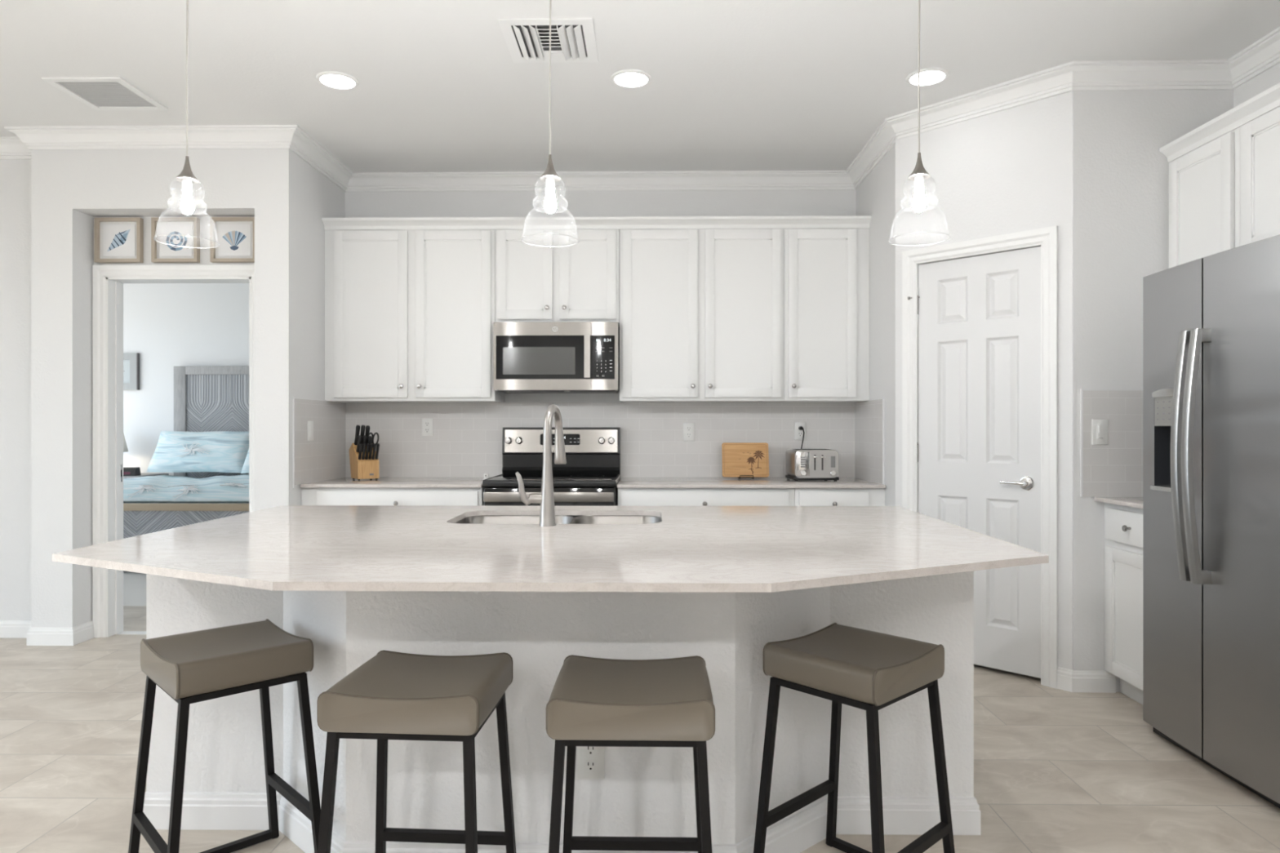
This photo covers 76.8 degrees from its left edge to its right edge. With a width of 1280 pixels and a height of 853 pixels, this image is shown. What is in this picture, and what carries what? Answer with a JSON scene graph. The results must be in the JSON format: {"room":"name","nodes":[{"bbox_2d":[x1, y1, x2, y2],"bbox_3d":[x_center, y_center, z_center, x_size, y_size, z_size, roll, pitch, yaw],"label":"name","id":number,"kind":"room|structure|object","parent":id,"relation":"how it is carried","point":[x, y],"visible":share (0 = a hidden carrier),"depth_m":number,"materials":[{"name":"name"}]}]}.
{"room":"kitchen","nodes":[
{"label":"kitchen","id":0,"kind":"room"},
{"bbox_2d":[0,159,31,620],"bbox_3d":[-4.302,-0.211,4.713,1.865,2.842,0.135,0,0,1],"label":"wall","id":1,"kind":"structure","parent":0,"point":[15,174],"depth_m":4.63,"materials":[{"name":"white paint"}]},
{"bbox_2d":[0,620,93,645],"bbox_3d":[-4.132,1.161,4.558,2.010,0.098,0.170,0,0,1],"label":"baseboard","id":2,"kind":"structure","parent":1,"relation":"attached to","point":[35,636],"depth_m":4.47,"materials":[{"name":"white paint"}]},
{"bbox_2d":[31,148,254,626],"bbox_3d":[-2.748,-0.211,4.614,1.245,2.842,0.290,0,0,1],"label":"wall","id":3,"kind":"structure","parent":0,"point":[70,188],"depth_m":4.48,"materials":[{"name":"white paint"}]},
{"bbox_2d":[93,217,143,262],"bbox_3d":[-2.982,-1.065,4.624,0.263,0.254,0.032,0,0,1],"label":"picture","id":4,"kind":"object","parent":3,"relation":"attached to","point":[120,239],"visible":1,"depth_m":4.62,"materials":[{"name":"paper"}]},
{"bbox_2d":[99,222,136,258],"bbox_3d":[-2.982,-1.065,4.628,0.225,0.216,0.008,0,0,1],"label":"print","id":5,"kind":"object","parent":4,"relation":"attached to","point":[117,240],"depth_m":4.62,"materials":[{"name":"white"}]},
{"bbox_2d":[151,217,199,262],"bbox_3d":[-2.654,-1.065,4.620,0.263,0.254,0.032,0,0,1],"label":"picture","id":6,"kind":"object","parent":3,"relation":"attached to","point":[173,239],"visible":1,"depth_m":4.62,"materials":[{"name":"paper"}]},
{"bbox_2d":[156,221,193,258],"bbox_3d":[-2.654,-1.065,4.623,0.225,0.216,0.008,0,0,1],"label":"print","id":7,"kind":"object","parent":6,"relation":"attached to","point":[175,239],"depth_m":4.62,"materials":[{"name":"white paper"}]},
{"bbox_2d":[209,217,254,262],"bbox_3d":[-2.316,-1.065,4.615,0.263,0.254,0.032,0,0,1],"label":"picture","id":8,"kind":"object","parent":3,"relation":"attached to","point":[232,239],"visible":0.92,"depth_m":4.62,"materials":[{"name":"paper"}]},
{"bbox_2d":[215,221,252,258],"bbox_3d":[-2.316,-1.065,4.619,0.225,0.216,0.008,0,0,1],"label":"print","id":9,"kind":"object","parent":8,"relation":"attached to","point":[233,239],"depth_m":4.61,"materials":[{"name":"white"}]},
{"bbox_2d":[123,283,248,475],"bbox_3d":[-4.586,-0.211,8.915,5.180,2.842,0.100,0,0,1],"label":"wall","id":10,"kind":"structure","parent":0,"point":[170,326],"depth_m":8.87,"materials":[{"name":"white paint"}]},
{"bbox_2d":[123,352,139,390],"bbox_3d":[-5.739,-0.603,8.865,0.485,0.405,0.032,0,0,1],"label":"framed art","id":11,"kind":"object","parent":10,"relation":"attached to","point":[131,360],"visible":0.41,"depth_m":8.85,"materials":[{"name":"grey"}]},
{"bbox_2d":[123,360,129,382],"bbox_3d":[-5.737,-0.605,8.874,0.400,0.290,0.012,0,0,1],"label":"print","id":12,"kind":"object","parent":11,"relation":"attached to","point":[126,362],"depth_m":8.87,"materials":[{"name":"grey"}]},
{"bbox_2d":[254,148,345,511],"bbox_3d":[-2.026,-0.211,4.929,0.190,2.842,0.940,0,0,1],"label":"wall","id":13,"kind":"structure","parent":0,"point":[292,197],"depth_m":4.46,"materials":[{"name":"white paint"}]},
{"bbox_2d":[92,264,254,637],"bbox_3d":[-2.645,0.143,4.692,0.976,2.134,0.150,0,0,1],"label":"door frame","id":14,"kind":"structure","parent":13,"relation":"attached to","point":[108,281],"depth_m":4.63,"materials":[{"name":"white paint"}]},
{"bbox_2d":[292,397,346,488],"bbox_3d":[-1.928,0.093,4.888,0.009,0.510,0.763,0,0,1],"label":"tiled wall","id":15,"kind":"structure","parent":13,"relation":"attached to","point":[323,458],"depth_m":4.84,"materials":[{"name":"white"}]},
{"bbox_2d":[307,421,313,440],"bbox_3d":[-1.922,0.025,4.717,0.008,0.116,0.072,0,0,1],"label":"light switch","id":16,"kind":"object","parent":15,"relation":"attached to","point":[310,424],"visible":1,"depth_m":4.71,"materials":[{"name":"white plastic"}]},
{"bbox_2d":[345,189,856,479],"bbox_3d":[-0.263,-0.211,5.314,3.325,2.842,0.120,0,0,1],"label":"wall","id":17,"kind":"structure","parent":0,"point":[806,202],"depth_m":5.25,"materials":[{"name":"white paint"}]},
{"bbox_2d":[324,229,504,402],"bbox_3d":[-1.406,-0.679,5.079,1.044,1.046,0.380,0,0,1],"label":"upper cabinet","id":18,"kind":"object","parent":17,"relation":"attached to","point":[410,315],"visible":0.98,"depth_m":4.93,"materials":[{"name":"white paint"}]},
{"bbox_2d":[321,215,871,230],"bbox_3d":[-0.267,-1.234,5.066,3.321,0.064,0.375,0,0,1],"label":"trim","id":19,"kind":"structure","parent":18,"relation":"attached to","point":[851,221],"depth_m":4.90,"materials":[{"name":"white paint"}]},
{"bbox_2d":[495,229,619,326],"bbox_3d":[-0.503,-0.917,5.066,0.756,0.570,0.380,0,0,1],"label":"upper cabinet","id":20,"kind":"object","parent":17,"relation":"attached to","point":[542,275],"visible":0.96,"depth_m":4.91,"materials":[{"name":"white paint"}]},
{"bbox_2d":[493,321,619,393],"bbox_3d":[-0.504,-0.419,5.036,0.750,0.416,0.423,0,0,1],"label":"microwave","id":21,"kind":"object","parent":20,"relation":"attached to","point":[555,357],"visible":0.98,"depth_m":4.84,"materials":[{"name":"silver metal"}]},
{"bbox_2d":[346,402,854,477],"bbox_3d":[-0.264,0.086,5.250,3.325,0.484,0.008,0,0,1],"label":"tiled wall","id":22,"kind":"structure","parent":17,"relation":"attached to","point":[466,439],"depth_m":5.24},
{"bbox_2d":[422,418,432,435],"bbox_3d":[-1.384,0.005,5.257,0.072,0.116,0.009,0,0,1],"label":"wall outlet","id":23,"kind":"object","parent":22,"relation":"attached to","point":[427,424],"visible":1,"depth_m":5.26,"materials":[{"name":"white plastic"}]},
{"bbox_2d":[683,422,694,440],"bbox_3d":[0.316,0.035,5.234,0.072,0.116,0.009,0,0,1],"label":"wall outlet","id":24,"kind":"object","parent":22,"relation":"attached to","point":[688,428],"visible":1,"depth_m":5.23,"materials":[{"name":"white plastic"}]},
{"bbox_2d":[794,422,805,439],"bbox_3d":[1.035,0.030,5.224,0.072,0.116,0.009,0,0,1],"label":"wall outlet","id":25,"kind":"object","parent":22,"relation":"attached to","point":[798,434],"visible":1,"depth_m":5.22,"materials":[{"name":"white plastic"}]},
{"bbox_2d":[619,228,783,402],"bbox_3d":[0.377,-0.679,5.054,0.999,1.046,0.380,0,0,1],"label":"upper cabinet","id":26,"kind":"object","parent":17,"relation":"attached to","point":[701,311],"visible":1,"depth_m":4.90,"materials":[{"name":"white paint"}]},
{"bbox_2d":[777,228,869,402],"bbox_3d":[1.137,-0.679,5.044,0.516,1.046,0.380,0,0,1],"label":"upper cabinet","id":27,"kind":"object","parent":17,"relation":"attached to","point":[826,271],"visible":0.96,"depth_m":4.89,"materials":[{"name":"white paint"}]},
{"bbox_2d":[0,0,1279,172],"bbox_3d":[-1.266,-1.672,0.668,8.050,0.080,9.500,0,0,1],"label":"ceiling","id":28,"kind":"structure","parent":0,"point":[734,85],"depth_m":3.65,"materials":[{"name":"white paint"}]},
{"bbox_2d":[41,76,168,111],"bbox_3d":[-2.610,-1.627,3.962,0.370,0.009,0.376,0,0,1],"label":"ceiling vent","id":29,"kind":"object","parent":28,"relation":"in","point":[99,93],"visible":1,"depth_m":3.95,"materials":[{"name":"metal"}]},
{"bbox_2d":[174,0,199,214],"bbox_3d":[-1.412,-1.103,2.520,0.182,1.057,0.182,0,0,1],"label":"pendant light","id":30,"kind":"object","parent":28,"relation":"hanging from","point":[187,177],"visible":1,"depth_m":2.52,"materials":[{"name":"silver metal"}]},
{"bbox_2d":[182,179,192,191],"bbox_3d":[-1.412,-0.753,2.520,0.029,0.032,0.029,0,0,1],"label":"socket","id":31,"kind":"object","parent":30,"relation":"attached to","point":[187,184],"depth_m":2.51,"materials":[{"name":"white plastic"}]},
{"bbox_2d":[315,71,359,89],"bbox_3d":[-1.423,-1.627,3.805,0.192,0.010,0.192,0,0,1],"label":"recessed light","id":32,"kind":"object","parent":28,"relation":"in","point":[337,80],"visible":1,"depth_m":3.80,"materials":[{"name":"white paint"}]},
{"bbox_2d":[497,17,598,62],"bbox_3d":[-0.377,-1.621,3.421,0.380,0.020,0.380,0,0,1],"label":"ceiling vent","id":33,"kind":"object","parent":28,"relation":"in","point":[573,40],"visible":0.96,"depth_m":3.40,"materials":[{"name":"metal"}]},
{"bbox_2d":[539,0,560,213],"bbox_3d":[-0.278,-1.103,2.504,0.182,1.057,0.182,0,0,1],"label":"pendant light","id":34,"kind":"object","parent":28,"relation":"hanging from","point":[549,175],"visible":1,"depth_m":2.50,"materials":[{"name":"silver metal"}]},
{"bbox_2d":[545,177,555,189],"bbox_3d":[-0.278,-0.753,2.504,0.029,0.032,0.029,0,0,1],"label":"socket","id":35,"kind":"object","parent":34,"relation":"attached to","point":[549,182],"depth_m":2.49,"materials":[{"name":"white plastic"}]},
{"bbox_2d":[610,69,651,87],"bbox_3d":[-0.041,-1.627,3.786,0.192,0.010,0.192,0,0,1],"label":"recessed light","id":36,"kind":"object","parent":28,"relation":"in","point":[626,77],"visible":1,"depth_m":3.77,"materials":[{"name":"white paint"}]},
{"bbox_2d":[907,0,930,212],"bbox_3d":[0.860,-1.103,2.488,0.182,1.057,0.182,0,0,1],"label":"pendant light","id":37,"kind":"object","parent":28,"relation":"hanging from","point":[919,174],"visible":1,"depth_m":2.48,"materials":[{"name":"silver metal"}]},
{"bbox_2d":[914,176,924,187],"bbox_3d":[0.860,-0.753,2.488,0.029,0.032,0.029,0,0,1],"label":"socket","id":38,"kind":"object","parent":37,"relation":"attached to","point":[918,180],"depth_m":2.48,"materials":[{"name":"white plastic"}]},
{"bbox_2d":[906,67,949,85],"bbox_3d":[1.340,-1.627,3.767,0.192,0.010,0.192,0,0,1],"label":"recessed light","id":39,"kind":"object","parent":28,"relation":"in","point":[928,76],"visible":0.94,"depth_m":3.75,"materials":[{"name":"white paint"}]},
{"bbox_2d":[0,570,1279,852],"bbox_3d":[-2.241,1.239,2.432,10.050,0.062,13.000,0,0,1],"label":"floor","id":40,"kind":"structure","parent":0,"point":[1056,771],"depth_m":2.82,"materials":[{"name":"tile"}]},
{"bbox_2d":[123,473,168,478],"bbox_3d":[-5.501,0.860,8.568,0.680,0.699,0.559,0,0,1],"label":"nightstand","id":41,"kind":"object","parent":40,"relation":"on","point":[142,474],"visible":0.05,"depth_m":8.53,"materials":[{"name":"grey wood"}]},
{"bbox_2d":[123,433,128,452],"bbox_3d":[-5.620,0.279,8.599,0.300,0.460,0.300,0,0,1],"label":"bedside lamp","id":42,"kind":"object","parent":41,"relation":"on","point":[125,446],"visible":0.05,"depth_m":8.61,"materials":[{"name":"white fabric"}]},
{"bbox_2d":[123,466,141,475],"bbox_3d":[-5.304,0.467,8.365,0.200,0.084,0.120,0,0,-5],"label":"alarm clock","id":43,"kind":"object","parent":41,"relation":"on","point":[130,471],"visible":0.63,"depth_m":8.32,"materials":[{"name":"black plastic"}]},
{"bbox_2d":[123,366,248,538],"bbox_3d":[-4.108,0.277,7.718,1.970,1.864,2.230,0,0,1],"label":"bed","id":44,"kind":"object","parent":40,"relation":"on","point":[206,398],"visible":0.18,"depth_m":8.78,"materials":[{"name":"grey wood"}]},
{"bbox_2d":[123,474,248,502],"bbox_3d":[-4.109,0.625,7.602,2.040,0.282,1.806,0,0,1],"label":"duvet","id":45,"kind":"object","parent":44,"relation":"on","point":[160,488],"visible":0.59,"depth_m":6.81,"materials":[{"name":"teal fabric"}]},
{"bbox_2d":[127,484,155,497],"bbox_3d":[-4.183,0.545,6.815,0.213,0.102,0.169,0,0,-15],"label":"print","id":46,"kind":"object","parent":45,"relation":"attached to","point":[146,491],"depth_m":6.77,"materials":[{"name":"white"}]},
{"bbox_2d":[167,484,195,487],"bbox_3d":[-3.999,0.516,7.073,0.212,0.025,0.169,0,0,-16],"label":"print","id":47,"kind":"object","parent":45,"relation":"attached to","point":[179,485],"depth_m":7.01,"materials":[{"name":"white"}]},
{"bbox_2d":[172,485,199,499],"bbox_3d":[-3.802,0.554,6.800,0.213,0.105,0.169,0,0,-15],"label":"print","id":48,"kind":"object","parent":45,"relation":"attached to","point":[192,492],"depth_m":6.76,"materials":[{"name":"white"}]},
{"bbox_2d":[146,431,248,472],"bbox_3d":[-4.641,0.266,8.551,1.020,0.435,0.324,0,0,1],"label":"pillow","id":49,"kind":"object","parent":45,"relation":"on","point":[175,451],"visible":0.99,"depth_m":8.46,"materials":[{"name":"teal fabric"}]},
{"bbox_2d":[176,443,210,457],"bbox_3d":[-4.661,0.247,8.454,0.337,0.153,0.091,0,0,1],"label":"print","id":50,"kind":"object","parent":49,"relation":"attached to","point":[183,450],"depth_m":8.45,"materials":[{"name":"white"}]},
{"bbox_2d":[219,482,247,487],"bbox_3d":[-3.478,0.500,6.940,0.212,0.034,0.169,0,0,-16],"label":"print","id":51,"kind":"object","parent":45,"relation":"on","point":[225,485],"depth_m":6.91,"materials":[{"name":"white"}]},
{"bbox_2d":[240,449,248,473],"bbox_3d":[-3.614,0.270,8.321,0.880,0.417,0.316,0,0,1],"label":"pillow","id":52,"kind":"object","parent":45,"relation":"on","point":[245,469],"visible":0.03,"depth_m":8.20,"materials":[{"name":"teal fabric"}]},
{"bbox_2d":[128,618,320,852],"bbox_3d":[-1.088,0.884,2.127,0.387,0.651,0.368,0,0,-44],"label":"bar stool","id":53,"kind":"object","parent":40,"relation":"on","point":[202,665],"visible":1,"depth_m":2.09,"materials":[{"name":"brown leather"}]},
{"bbox_2d":[301,486,484,505],"bbox_3d":[-1.413,0.778,4.914,1.034,0.862,0.710,0,0,1],"label":"base cabinet","id":54,"kind":"object","parent":40,"relation":"on","point":[309,495],"visible":0.09,"depth_m":4.59,"materials":[{"name":"white paint"}]},
{"bbox_2d":[300,476,492,488],"bbox_3d":[-1.408,0.337,4.918,1.029,0.018,0.686,0,0,1],"label":"countertop","id":55,"kind":"structure","parent":54,"relation":"on","point":[346,482],"depth_m":4.71,"materials":[{"name":"stone"}]},
{"bbox_2d":[348,443,378,479],"bbox_3d":[-1.717,0.215,5.024,0.128,0.225,0.196,0,0,-35],"label":"knife block","id":56,"kind":"object","parent":55,"relation":"on","point":[361,468],"visible":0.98,"depth_m":4.96,"materials":[{"name":"brown wood"}]},
{"bbox_2d":[354,425,359,444],"bbox_3d":[-1.745,0.053,4.985,0.027,0.124,0.067,0,0,-35],"label":"kitchen knife","id":57,"kind":"object","parent":56,"relation":"in","point":[357,427],"visible":0.93,"depth_m":4.97,"materials":[{"name":"black plastic"}]},
{"bbox_2d":[355,435,362,452],"bbox_3d":[-1.721,0.107,4.951,0.027,0.103,0.060,0,0,-35],"label":"kitchen knife","id":58,"kind":"object","parent":56,"relation":"in","point":[359,437],"visible":0.92,"depth_m":4.94,"materials":[{"name":"black plastic"}]},
{"bbox_2d":[358,443,362,459],"bbox_3d":[-1.699,0.154,4.909,0.018,0.100,0.051,0,0,-35],"label":"steak knife","id":59,"kind":"object","parent":56,"relation":"in","point":[361,444],"visible":1,"depth_m":4.90,"materials":[{"name":"black plastic"}]},
{"bbox_2d":[360,425,365,444],"bbox_3d":[-1.720,0.053,5.003,0.027,0.124,0.067,0,0,-35],"label":"kitchen knife","id":60,"kind":"object","parent":56,"relation":"in","point":[362,427],"visible":0.64,"depth_m":4.98,"materials":[{"name":"black plastic"}]},
{"bbox_2d":[361,443,365,459],"bbox_3d":[-1.682,0.154,4.920,0.018,0.100,0.051,0,0,-35],"label":"steak knife","id":61,"kind":"object","parent":56,"relation":"in","point":[364,444],"visible":1,"depth_m":4.91,"materials":[{"name":"black plastic"}]},
{"bbox_2d":[361,435,367,452],"bbox_3d":[-1.696,0.107,4.968,0.027,0.103,0.060,0,0,-35],"label":"kitchen knife","id":62,"kind":"object","parent":56,"relation":"in","point":[364,437],"visible":0.67,"depth_m":4.95,"materials":[{"name":"black plastic"}]},
{"bbox_2d":[364,443,369,459],"bbox_3d":[-1.665,0.154,4.932,0.018,0.100,0.051,0,0,-35],"label":"steak knife","id":63,"kind":"object","parent":56,"relation":"in","point":[367,444],"visible":1,"depth_m":4.92,"materials":[{"name":"black plastic"}]},
{"bbox_2d":[364,425,369,444],"bbox_3d":[-1.696,0.055,5.020,0.027,0.121,0.066,0,0,-35],"label":"kitchen knife","id":64,"kind":"object","parent":56,"relation":"in","point":[367,427],"visible":0.63,"depth_m":5.00,"materials":[{"name":"black plastic"}]},
{"bbox_2d":[367,435,372,450],"bbox_3d":[-1.672,0.108,4.986,0.027,0.101,0.059,0,0,-35],"label":"kitchen knife","id":65,"kind":"object","parent":56,"relation":"in","point":[369,437],"visible":0.52,"depth_m":4.97,"materials":[{"name":"black plastic"}]},
{"bbox_2d":[368,443,373,459],"bbox_3d":[-1.648,0.154,4.944,0.018,0.100,0.051,0,0,-35],"label":"steak knife","id":66,"kind":"object","parent":56,"relation":"in","point":[371,444],"visible":1,"depth_m":4.93,"materials":[{"name":"black plastic"}]},
{"bbox_2d":[366,432,378,444],"bbox_3d":[-1.664,0.085,5.027,0.076,0.097,0.046,0,0,-35],"label":"scissors","id":67,"kind":"object","parent":56,"relation":"in","point":[369,433],"visible":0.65,"depth_m":5.02,"materials":[{"name":"black plastic"}]},
{"bbox_2d":[371,443,376,459],"bbox_3d":[-1.632,0.154,4.956,0.018,0.100,0.051,0,0,-35],"label":"steak knife","id":68,"kind":"object","parent":56,"relation":"in","point":[374,444],"visible":1,"depth_m":4.95,"materials":[{"name":"black plastic"}]},
{"bbox_2d":[374,443,379,459],"bbox_3d":[-1.615,0.154,4.968,0.018,0.100,0.051,0,0,-35],"label":"steak knife","id":69,"kind":"object","parent":56,"relation":"in","point":[377,444],"visible":1,"depth_m":4.96,"materials":[{"name":"black plastic"}]},
{"bbox_2d":[483,473,488,479],"bbox_3d":[-0.941,0.308,4.944,0.040,0.040,0.040,0,0,1],"label":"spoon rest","id":70,"kind":"object","parent":55,"relation":"on","point":[486,476],"visible":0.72,"depth_m":4.93,"materials":[{"name":"white ceramic"}]},
{"bbox_2d":[316,649,515,852],"bbox_3d":[-0.498,0.884,1.852,0.368,0.651,0.387,0,0,4],"label":"bar stool","id":71,"kind":"object","parent":40,"relation":"on","point":[393,695],"visible":1,"depth_m":1.73,"materials":[{"name":"black"}]},
{"bbox_2d":[482,427,620,506],"bbox_3d":[-0.510,0.608,4.892,0.760,1.202,0.709,0,0,1],"label":"electric range","id":72,"kind":"object","parent":40,"relation":"on","point":[590,476],"visible":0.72,"depth_m":5.17,"materials":[{"name":"silver metal"}]},
{"bbox_2d":[482,474,620,487],"bbox_3d":[-0.510,0.323,4.887,0.760,0.038,0.632,0,0,1],"label":"cooktop","id":73,"kind":"object","parent":72,"relation":"in","point":[501,480],"depth_m":4.59,"materials":[{"name":"black glass"}]},
{"bbox_2d":[142,515,980,852],"bbox_3d":[-0.244,0.779,2.731,2.515,0.862,1.205,0,0,1],"label":"kitchen island","id":74,"kind":"object","parent":40,"relation":"on","point":[643,791],"visible":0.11,"depth_m":2.18,"materials":[{"name":"white paint"}]},
{"bbox_2d":[52,505,1048,592],"bbox_3d":[-0.228,0.338,2.523,2.563,0.019,1.651,0,0,1],"label":"island countertop","id":75,"kind":"structure","parent":74,"relation":"on","point":[282,548],"depth_m":2.15,"materials":[{"name":"stone"}]},
{"bbox_2d":[515,404,566,526],"bbox_3d":[-0.302,0.126,2.742,0.112,0.404,0.250,0,0,30],"label":"kitchen faucet","id":76,"kind":"object","parent":75,"relation":"on","point":[546,499],"visible":1,"depth_m":2.66,"materials":[{"name":"silver metal"}]},
{"bbox_2d":[454,515,661,524],"bbox_3d":[-0.294,0.445,2.937,0.757,0.196,0.446,0,0,1],"label":"sink","id":77,"kind":"object","parent":75,"relation":"in","point":[484,519],"visible":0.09,"depth_m":3.15,"materials":[{"name":"silver metal"}]},
{"bbox_2d":[577,746,604,778],"bbox_3d":[-0.130,0.875,2.138,0.072,0.116,0.009,0,0,1],"label":"wall outlet","id":78,"kind":"object","parent":74,"relation":"attached to","point":[590,759],"visible":0.79,"depth_m":2.14,"materials":[{"name":"white plastic"}]},
{"bbox_2d":[584,760,597,771],"bbox_3d":[-0.130,0.896,2.135,0.034,0.029,0.003,0,0,1],"label":"socket","id":79,"kind":"object","parent":78,"relation":"attached to","point":[589,765],"depth_m":2.13,"materials":[{"name":"white"}]},
{"bbox_2d":[584,746,597,755],"bbox_3d":[-0.130,0.854,2.135,0.034,0.029,0.003,0,0,1],"label":"socket","id":80,"kind":"object","parent":78,"relation":"attached to","point":[588,750],"depth_m":2.13,"materials":[{"name":"white"}]},
{"bbox_2d":[546,654,715,852],"bbox_3d":[-0.017,0.884,1.816,0.368,0.651,0.387,0,0,1],"label":"bar stool","id":81,"kind":"object","parent":40,"relation":"on","point":[593,701],"visible":1,"depth_m":1.67,"materials":[{"name":"black"}]},
{"bbox_2d":[617,488,794,506],"bbox_3d":[0.379,0.778,4.889,1.002,0.862,0.710,0,0,1],"label":"base cabinet","id":82,"kind":"object","parent":40,"relation":"on","point":[626,496],"visible":0.17,"depth_m":4.57,"materials":[{"name":"white paint"}]},
{"bbox_2d":[617,476,885,488],"bbox_3d":[0.630,0.337,4.890,1.509,0.018,0.686,0,0,1],"label":"countertop","id":83,"kind":"structure","parent":82,"relation":"on","point":[624,482],"depth_m":4.71,"materials":[{"name":"stone"}]},
{"bbox_2d":[785,426,839,480],"bbox_3d":[1.052,0.163,5.020,0.274,0.329,0.399,0,0,-2],"label":"toaster","id":84,"kind":"object","parent":83,"relation":"on","point":[801,464],"visible":1,"depth_m":4.84,"materials":[{"name":"silver metal"}]},
{"bbox_3d":[0.663,0.251,5.076,0.089,0.151,0.124,0,0,1],"label":"easel","id":85,"kind":"object","parent":83,"relation":"on","visible":0},
{"bbox_2d":[721,442,768,477],"bbox_3d":[0.664,0.211,5.092,0.292,0.217,0.061,0,0,2],"label":"cutting board","id":86,"kind":"object","parent":85,"relation":"on","point":[738,459],"visible":1,"depth_m":5.08,"materials":[{"name":"brown wood"}]},
{"bbox_2d":[794,488,884,506],"bbox_3d":[1.137,0.778,4.879,0.510,0.862,0.710,0,0,1],"label":"base cabinet","id":87,"kind":"object","parent":40,"relation":"on","point":[802,496],"visible":0.25,"depth_m":4.56,"materials":[{"name":"white paint"}]},
{"bbox_2d":[753,622,955,852],"bbox_3d":[0.551,0.884,2.083,0.368,0.651,0.387,0,0,-43],"label":"bar stool","id":88,"kind":"object","parent":40,"relation":"on","point":[869,671],"visible":1,"depth_m":2.05,"materials":[{"name":"black"}]},
{"bbox_2d":[1104,502,1142,704],"bbox_3d":[2.380,0.774,3.454,0.635,0.870,0.455,0,0,1],"label":"base cabinet","id":89,"kind":"object","parent":40,"relation":"on","point":[1123,525],"visible":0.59,"depth_m":3.51,"materials":[{"name":"white paint"}]},
{"bbox_2d":[1094,497,1142,508],"bbox_3d":[2.380,0.329,3.442,0.634,0.018,0.460,0,0,1],"label":"countertop","id":90,"kind":"structure","parent":89,"relation":"on","point":[1135,502],"depth_m":3.52,"materials":[{"name":"stone"}]},
{"bbox_2d":[1142,235,1279,808],"bbox_3d":[2.281,0.309,2.749,0.795,1.802,0.911,0,0,1],"label":"refrigerator","id":91,"kind":"object","parent":40,"relation":"on","point":[1211,323],"visible":1,"depth_m":2.79,"materials":[{"name":"grey"}]},
{"bbox_2d":[856,144,895,506],"bbox_3d":[1.430,-0.211,4.838,0.075,2.842,1.025,0,0,1],"label":"wall","id":92,"kind":"structure","parent":0,"point":[876,195],"depth_m":4.59,"materials":[{"name":"white paint"}]},
{"bbox_2d":[854,398,884,484],"bbox_3d":[1.389,0.093,4.909,0.009,0.510,0.628,0,0,1],"label":"tiled wall","id":93,"kind":"structure","parent":92,"relation":"attached to","point":[868,415],"depth_m":4.87,"materials":[{"name":"white"}]},
{"bbox_2d":[895,91,1071,669],"bbox_3d":[1.718,-0.211,4.050,0.120,2.842,0.885,0,0,-44],"label":"wall","id":94,"kind":"structure","parent":0,"point":[1009,171],"depth_m":3.91,"materials":[{"name":"white paint"}]},
{"bbox_2d":[0,26,1279,191],"bbox_3d":[0.674,-1.583,2.038,5.323,0.098,11.633,0,0,-42],"label":"crown molding","id":95,"kind":"structure","parent":94,"relation":"attached to","point":[1263,55],"depth_m":4.43,"materials":[{"name":"white paint"}]},
{"bbox_2d":[907,246,1040,678],"bbox_3d":[1.655,0.169,4.029,0.092,2.034,0.656,0,0,-44],"label":"door","id":96,"kind":"structure","parent":94,"relation":"in","point":[979,444],"depth_m":3.99,"materials":[{"name":"white paint"}]},
{"bbox_2d":[902,226,1057,688],"bbox_3d":[1.701,0.142,4.046,0.130,2.136,0.766,0,0,-44],"label":"door frame","id":97,"kind":"structure","parent":94,"relation":"attached to","point":[1046,238],"depth_m":3.78,"materials":[{"name":"white paint"}]},
{"bbox_2d":[1071,89,1233,692],"bbox_3d":[2.390,-0.211,3.732,0.825,2.842,0.100,0,0,1],"label":"wall","id":98,"kind":"structure","parent":0,"point":[1120,173],"depth_m":3.69,"materials":[{"name":"white paint"}]},
{"bbox_2d":[1057,666,1115,693],"bbox_3d":[2.038,1.161,3.688,0.247,0.098,0.055,0,0,14],"label":"baseboard","id":99,"kind":"structure","parent":98,"relation":"attached to","point":[1068,680],"depth_m":3.68,"materials":[{"name":"white paint"}]},
{"bbox_2d":[1080,388,1142,497],"bbox_3d":[2.356,0.074,3.678,0.692,0.492,0.009,0,0,1],"label":"tiled wall","id":100,"kind":"structure","parent":98,"relation":"attached to","point":[1115,468],"depth_m":3.68,"materials":[{"name":"white"}]},
{"bbox_2d":[1091,419,1107,444],"bbox_3d":[2.091,0.025,3.672,0.072,0.116,0.012,0,0,1],"label":"dimmer switch","id":101,"kind":"object","parent":100,"relation":"attached to","point":[1099,427],"visible":1,"depth_m":3.67,"materials":[{"name":"white plastic"}]},
{"bbox_2d":[1233,62,1279,107],"bbox_3d":[2.114,-0.211,0.621,1.410,2.842,9.500,0,0,1],"label":"wall","id":102,"kind":"structure","parent":0,"point":[1270,77],"depth_m":3.53,"materials":[{"name":"white paint"}]},
{"bbox_2d":[1168,127,1239,268],"bbox_3d":[2.543,-0.679,3.459,0.309,1.046,0.440,0,0,1],"label":"upper cabinet","id":103,"kind":"object","parent":102,"relation":"attached to","point":[1204,182],"visible":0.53,"depth_m":3.42,"materials":[{"name":"white paint"}]},
{"bbox_2d":[1240,106,1279,246],"bbox_3d":[2.518,-0.931,2.772,0.340,0.542,0.930,0,0,1],"label":"upper cabinet","id":104,"kind":"object","parent":102,"relation":"attached to","point":[1260,138],"visible":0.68,"depth_m":3.12,"materials":[{"name":"white paint"}]},
{"bbox_2d":[1159,82,1279,162],"bbox_3d":[2.523,-1.234,2.992,0.335,0.064,1.373,0,0,1],"label":"trim","id":105,"kind":"structure","parent":104,"relation":"attached to","point":[1268,100],"depth_m":3.29,"materials":[{"name":"white paint"}]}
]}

